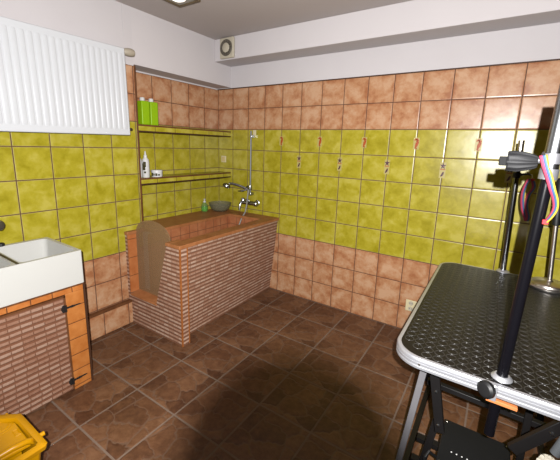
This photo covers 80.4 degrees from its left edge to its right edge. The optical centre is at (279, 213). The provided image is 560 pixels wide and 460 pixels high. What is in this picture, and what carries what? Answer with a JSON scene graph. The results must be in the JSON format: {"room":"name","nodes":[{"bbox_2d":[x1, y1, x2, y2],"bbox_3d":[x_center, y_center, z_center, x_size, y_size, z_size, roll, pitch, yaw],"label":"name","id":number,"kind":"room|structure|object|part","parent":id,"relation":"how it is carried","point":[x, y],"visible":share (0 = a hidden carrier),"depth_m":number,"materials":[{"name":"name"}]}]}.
{"room":"pet grooming salon","nodes":[
{"label":"pet grooming salon","id":0,"kind":"room"},
{"bbox_2d":[0,0,230,314],"bbox_3d":[-2.224,-0.083,1.313,0.390,2.400,5.600,9,14,32],"label":"wall","id":1,"kind":"structure","parent":0,"point":[80,191],"depth_m":2.46,"materials":[{"name":"tile"}]},
{"bbox_2d":[0,220,4,229],"bbox_3d":[-1.567,0.095,1.822,0.094,0.119,0.222,-8,15,-39],"label":"tap","id":2,"kind":"object","parent":1,"relation":"attached to","point":[2,225],"visible":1,"depth_m":1.82,"materials":[{"name":"silver metal"}]},
{"bbox_2d":[0,16,134,134],"bbox_3d":[-1.477,-0.765,1.841,0.109,0.604,1.505,9,15,32],"label":"radiator","id":3,"kind":"object","parent":1,"relation":"attached to","point":[52,81],"visible":1,"depth_m":1.98,"materials":[{"name":"white metal"}]},
{"bbox_2d":[88,299,132,340],"bbox_3d":[-2.400,1.113,0.937,0.042,0.196,4.430,9,14,32],"label":"baseboard","id":4,"kind":"structure","parent":1,"relation":"attached to","point":[104,321],"depth_m":2.54,"materials":[{"name":"tile"}]},
{"bbox_2d":[133,65,142,220],"bbox_3d":[-1.105,-0.495,2.594,0.016,1.244,0.014,9,14,32],"label":"trim","id":5,"kind":"structure","parent":1,"relation":"attached to","point":[133,65],"depth_m":2.57,"materials":[{"name":"metal"}]},
{"bbox_2d":[138,124,230,136],"bbox_3d":[-0.873,-0.755,3.046,0.181,0.059,1.063,9,14,32],"label":"wall shelf","id":6,"kind":"object","parent":1,"relation":"attached to","point":[142,127],"visible":0.98,"depth_m":2.91,"materials":[{"name":"yellow tile"}]},
{"bbox_2d":[137,97,149,124],"bbox_3d":[-1.085,-0.815,2.634,0.072,0.210,0.070,9,14,32],"label":"shampoo bottle","id":7,"kind":"object","parent":6,"relation":"on","point":[142,105],"visible":0.78,"depth_m":2.61,"materials":[{"name":"green plastic"}]},
{"bbox_2d":[148,99,157,125],"bbox_3d":[-1.040,-0.827,2.700,0.072,0.210,0.070,9,14,32],"label":"shampoo bottle","id":8,"kind":"object","parent":6,"relation":"on","point":[153,106],"visible":0.74,"depth_m":2.67,"materials":[{"name":"green plastic"}]},
{"bbox_2d":[141,171,230,184],"bbox_3d":[-0.885,-0.346,3.130,0.181,0.055,1.063,9,14,32],"label":"wall shelf","id":9,"kind":"object","parent":1,"relation":"attached to","point":[181,177],"visible":0.98,"depth_m":3.04,"materials":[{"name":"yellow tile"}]},
{"bbox_2d":[142,151,149,177],"bbox_3d":[-1.099,-0.406,2.719,0.056,0.213,0.057,9,14,32],"label":"lotion bottle","id":10,"kind":"object","parent":9,"relation":"on","point":[145,161],"visible":1,"depth_m":2.70,"materials":[{"name":"white plastic"}]},
{"bbox_2d":[151,169,162,176],"bbox_3d":[-1.040,-0.343,2.809,0.091,0.058,0.091,9,14,32],"label":"jar","id":11,"kind":"object","parent":9,"relation":"on","point":[155,172],"visible":1,"depth_m":2.77,"materials":[{"name":"white plastic"}]},
{"bbox_3d":[-1.039,-0.362,2.806,0.091,0.020,0.091,9,14,32],"label":"lid","id":12,"kind":"part","parent":11,"relation":"part of","materials":[{"name":"white plastic"}]},
{"bbox_2d":[220,36,234,58],"bbox_3d":[-0.477,-1.498,2.993,0.164,0.176,0.042,9,14,32],"label":"ventilation fan","id":13,"kind":"object","parent":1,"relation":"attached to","point":[227,45],"visible":1,"depth_m":2.97,"materials":[{"name":"beige plastic"}]},
{"bbox_2d":[220,39,231,55],"bbox_3d":[-0.483,-1.496,2.983,0.140,0.140,0.009,9,14,32],"label":"grille","id":14,"kind":"object","parent":13,"relation":"attached to","point":[225,44],"depth_m":2.98,"materials":[{"name":"beige plastic"}]},
{"bbox_2d":[115,0,410,39],"bbox_3d":[-0.222,-0.982,-0.185,5.150,0.080,5.820,9,14,32],"label":"ceiling","id":15,"kind":"structure","parent":0,"point":[214,19],"depth_m":2.42,"materials":[{"name":"paint"}]},
{"bbox_2d":[163,0,200,7],"bbox_3d":[-0.677,-1.431,2.208,0.210,0.022,0.210,9,14,32],"label":"recessed light","id":16,"kind":"object","parent":15,"relation":"in","point":[179,3],"visible":1,"depth_m":2.27,"materials":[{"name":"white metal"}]},
{"bbox_2d":[24,288,559,459],"bbox_3d":[-0.297,1.447,0.309,5.150,0.080,5.820,9,14,32],"label":"floor","id":17,"kind":"structure","parent":0,"point":[279,375],"depth_m":1.95,"materials":[{"name":"tile"}]},
{"bbox_2d":[0,413,46,459],"bbox_3d":[-1.153,1.038,1.234,0.346,0.300,0.439,9,14,32],"label":"bucket","id":18,"kind":"object","parent":17,"relation":"on","point":[19,440],"visible":1,"depth_m":1.31,"materials":[{"name":"yellow plastic"}]},
{"bbox_2d":[0,282,93,415],"bbox_3d":[-1.577,0.756,1.690,0.426,0.645,0.979,9,14,32],"label":"base cabinet","id":19,"kind":"object","parent":17,"relation":"on","point":[45,348],"visible":0.96,"depth_m":1.78,"materials":[{"name":"brick mosaic tile"},{"name":"orange tile"},{"name":"black metal"}]},
{"bbox_3d":[-1.420,0.803,1.587,0.021,0.580,0.761,9,14,32],"label":"door","id":20,"kind":"part","parent":19,"relation":"part of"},
{"bbox_3d":[-1.413,0.492,1.525,0.020,0.030,0.969,9,14,32],"label":"frame rail","id":21,"kind":"part","parent":19,"relation":"part of","materials":[{"name":"orange tile"}]},
{"bbox_2d":[0,237,83,307],"bbox_3d":[-1.565,0.341,1.623,0.430,0.195,0.948,9,14,32],"label":"sink","id":22,"kind":"object","parent":19,"relation":"in","point":[29,269],"visible":1,"depth_m":1.77,"materials":[{"name":"white ceramic"}]},
{"bbox_3d":[-1.182,0.737,1.946,0.020,0.604,0.096,9,14,32],"label":"frame post","id":23,"kind":"part","parent":19,"relation":"part of","materials":[{"name":"orange tile"}]},
{"bbox_2d":[124,207,278,346],"bbox_3d":[-0.691,0.396,3.029,0.813,0.870,1.236,9,14,32],"label":"bathtub","id":24,"kind":"object","parent":17,"relation":"on","point":[187,271],"visible":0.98,"depth_m":2.64,"materials":[{"name":"brick mosaic tile"},{"name":"terracotta tile"},{"name":"smoked acrylic"}]},
{"bbox_3d":[-1.040,0.652,2.622,0.320,0.036,0.102,9,14,32],"label":"door sill","id":25,"kind":"part","parent":24,"relation":"part of","materials":[{"name":"tile"}]},
{"bbox_3d":[-0.970,0.350,2.553,0.407,0.608,0.008,9,14,32],"label":"door panel","id":26,"kind":"part","parent":24,"relation":"part of","materials":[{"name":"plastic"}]},
{"bbox_2d":[201,199,207,210],"bbox_3d":[-0.781,-0.091,3.449,0.068,0.131,0.068,9,14,32],"label":"soap dispenser","id":27,"kind":"object","parent":24,"relation":"on","point":[203,208],"visible":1,"depth_m":3.43,"materials":[{"name":"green plastic"}]},
{"bbox_2d":[395,262,559,459],"bbox_3d":[0.938,0.799,1.491,0.629,0.788,1.139,9,14,32],"label":"table","id":28,"kind":"object","parent":17,"relation":"on","point":[455,332],"visible":0.9,"depth_m":1.25,"materials":[{"name":"black rubber"}]},
{"bbox_3d":[0.474,0.855,1.255,0.103,0.743,0.022,9,14,32],"label":"leg","id":29,"kind":"part","parent":28,"relation":"part of","materials":[{"name":"grey paint"}]},
{"bbox_3d":[0.705,1.129,1.723,0.025,0.025,0.980,9,14,32],"label":"foot rail","id":30,"kind":"part","parent":28,"relation":"part of","materials":[{"name":"silver metal"}]},
{"bbox_2d":[496,140,530,273],"bbox_3d":[1.281,0.023,1.809,0.082,0.828,0.064,9,14,32],"label":"post","id":31,"kind":"object","parent":28,"relation":"attached to","point":[516,176],"visible":0.86,"depth_m":1.81,"materials":[{"name":"silver metal"}]},
{"bbox_3d":[1.282,-0.203,1.755,0.037,0.030,0.083,-5,13,-29],"label":"hook arm","id":32,"kind":"part","parent":31,"relation":"part of","materials":[{"name":"black plastic"}]},
{"bbox_2d":[520,174,536,220],"bbox_3d":[1.302,-0.083,1.737,0.020,0.249,0.064,-4,13,-28],"label":"loop","id":33,"kind":"object","parent":31,"relation":"hanging from","point":[525,199],"visible":0.99,"depth_m":1.74,"materials":[{"name":"fabric"}]},
{"bbox_2d":[477,84,559,437],"bbox_3d":[0.632,0.183,0.910,0.138,1.029,0.126,9,14,32],"label":"post","id":34,"kind":"object","parent":28,"relation":"attached to","point":[515,161],"visible":0.98,"depth_m":0.90,"materials":[{"name":"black metal"}]},
{"bbox_3d":[0.595,0.500,0.946,0.039,0.049,0.048,-3,12,-22],"label":"clamp knob","id":35,"kind":"part","parent":34,"relation":"part of","materials":[{"name":"black plastic"}]},
{"bbox_2d":[539,152,558,224],"bbox_3d":[0.679,-0.063,0.839,0.058,0.184,0.028,9,14,32],"label":"loop","id":36,"kind":"object","parent":34,"relation":"hanging from","point":[544,160],"visible":1,"depth_m":0.83,"materials":[{"name":"fabric"}]},
{"bbox_3d":[1.155,1.202,1.433,0.025,0.025,0.980,9,14,32],"label":"foot rail","id":37,"kind":"part","parent":28,"relation":"part of","materials":[{"name":"black metal"}]},
{"bbox_3d":[1.406,0.781,1.760,0.104,0.743,0.018,9,14,32],"label":"leg","id":38,"kind":"part","parent":28,"relation":"part of","materials":[{"name":"metal"}]},
{"bbox_2d":[530,178,559,294],"bbox_3d":[1.364,0.103,1.616,0.184,0.549,0.184,9,14,32],"label":"stand","id":39,"kind":"object","parent":28,"relation":"on","point":[550,285],"visible":0.81,"depth_m":1.63,"materials":[{"name":"metal"}]},
{"bbox_3d":[1.353,0.196,1.640,0.041,0.301,0.021,9,14,32],"label":"rod","id":40,"kind":"part","parent":39,"relation":"part of","materials":[{"name":"metal"}]},
{"bbox_2d":[218,22,559,328],"bbox_3d":[1.404,-0.178,2.330,4.919,2.400,0.100,9,14,32],"label":"wall","id":41,"kind":"structure","parent":0,"point":[359,239],"depth_m":2.62,"materials":[{"name":"tile"}]},
{"bbox_2d":[221,156,225,161],"bbox_3d":[-0.596,-0.583,3.533,0.066,0.068,0.012,9,14,32],"label":"switch plate","id":42,"kind":"object","parent":41,"relation":"attached to","point":[223,158],"visible":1,"depth_m":3.53,"materials":[{"name":"beige plastic"}]},
{"bbox_2d":[238,131,254,195],"bbox_3d":[-0.331,-0.496,3.287,0.163,0.635,0.076,0,12,-10],"label":"shower rail","id":43,"kind":"object","parent":41,"relation":"attached to","point":[249,186],"visible":0.98,"depth_m":3.29,"materials":[{"name":"silver metal"}]},
{"bbox_2d":[223,182,247,190],"bbox_3d":[-0.441,-0.279,3.344,0.270,0.074,0.080,3,12,5],"label":"shower","id":44,"kind":"object","parent":43,"relation":"attached to","point":[227,185],"visible":1,"depth_m":3.32,"materials":[{"name":"grey metal"}]},
{"bbox_2d":[238,190,248,224],"bbox_3d":[-0.396,0.167,3.307,0.066,0.802,0.232,8,13,27],"label":"shower hose","id":45,"kind":"object","parent":44,"relation":"hanging from","point":[248,190],"visible":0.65,"depth_m":3.31,"materials":[{"name":"metal"}]},
{"bbox_2d":[238,198,259,209],"bbox_3d":[-0.306,-0.094,3.363,0.210,0.125,0.115,9,14,32],"label":"shower mixer","id":46,"kind":"object","parent":41,"relation":"attached to","point":[256,203],"visible":0.96,"depth_m":3.36,"materials":[{"name":"silver metal"}]},
{"bbox_2d":[279,136,282,145],"bbox_3d":[0.017,-0.684,3.108,0.042,0.086,0.002,9,14,32],"label":"decal","id":47,"kind":"object","parent":41,"relation":"attached to","point":[281,137],"visible":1,"depth_m":3.11},
{"bbox_2d":[297,155,300,167],"bbox_3d":[0.178,-0.476,3.037,0.044,0.114,0.002,9,14,32],"label":"decal","id":48,"kind":"object","parent":41,"relation":"attached to","point":[298,156],"visible":1,"depth_m":3.04},
{"bbox_2d":[317,137,321,146],"bbox_3d":[0.350,-0.630,2.893,0.042,0.086,0.002,9,14,32],"label":"decal","id":49,"kind":"object","parent":41,"relation":"attached to","point":[319,142],"visible":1,"depth_m":2.89},
{"bbox_2d":[337,157,341,170],"bbox_3d":[0.512,-0.422,2.823,0.044,0.114,0.002,9,14,32],"label":"decal","id":50,"kind":"object","parent":41,"relation":"attached to","point":[339,163],"visible":1,"depth_m":2.82},
{"bbox_2d":[361,137,366,147],"bbox_3d":[0.684,-0.576,2.679,0.042,0.086,0.002,9,14,32],"label":"decal","id":51,"kind":"object","parent":41,"relation":"attached to","point":[364,139],"visible":1,"depth_m":2.68},
{"bbox_2d":[384,160,389,173],"bbox_3d":[0.845,-0.368,2.609,0.044,0.114,0.002,9,14,32],"label":"decal","id":52,"kind":"object","parent":41,"relation":"attached to","point":[387,162],"visible":1,"depth_m":2.61},
{"bbox_2d":[215,0,559,66],"bbox_3d":[1.385,-1.228,1.953,4.630,0.193,0.225,9,14,32],"label":"beam","id":53,"kind":"structure","parent":41,"relation":"attached to","point":[413,20],"depth_m":2.26,"materials":[{"name":"white paint"}]},
{"bbox_2d":[217,59,559,89],"bbox_3d":[1.361,-0.962,2.151,4.809,0.008,0.005,9,14,32],"label":"trim","id":54,"kind":"structure","parent":41,"relation":"attached to","point":[549,59],"depth_m":2.41,"materials":[{"name":"brown tile"}]},
{"bbox_2d":[405,299,416,311],"bbox_3d":[1.056,0.741,2.663,0.082,0.094,0.012,9,14,32],"label":"wall socket","id":55,"kind":"object","parent":41,"relation":"attached to","point":[410,305],"visible":0.98,"depth_m":2.66,"materials":[{"name":"beige plastic"}]},
{"bbox_2d":[413,138,419,149],"bbox_3d":[1.017,-0.522,2.465,0.042,0.086,0.002,9,14,32],"label":"decal","id":56,"kind":"object","parent":41,"relation":"attached to","point":[416,141],"visible":1,"depth_m":2.46},
{"bbox_2d":[439,162,446,177],"bbox_3d":[1.178,-0.314,2.394,0.044,0.114,0.002,9,14,32],"label":"decal","id":57,"kind":"object","parent":41,"relation":"attached to","point":[442,170],"visible":1,"depth_m":2.39},
{"bbox_2d":[474,138,482,150],"bbox_3d":[1.351,-0.468,2.250,0.042,0.086,0.002,9,14,32],"label":"decal","id":58,"kind":"object","parent":41,"relation":"attached to","point":[478,142],"visible":1,"depth_m":2.25},
{"bbox_2d":[504,171,512,182],"bbox_3d":[1.512,-0.260,2.180,0.044,0.114,0.002,9,14,32],"label":"decal","id":59,"kind":"object","parent":41,"relation":"attached to","point":[508,177],"visible":0.74,"depth_m":2.18}
]}

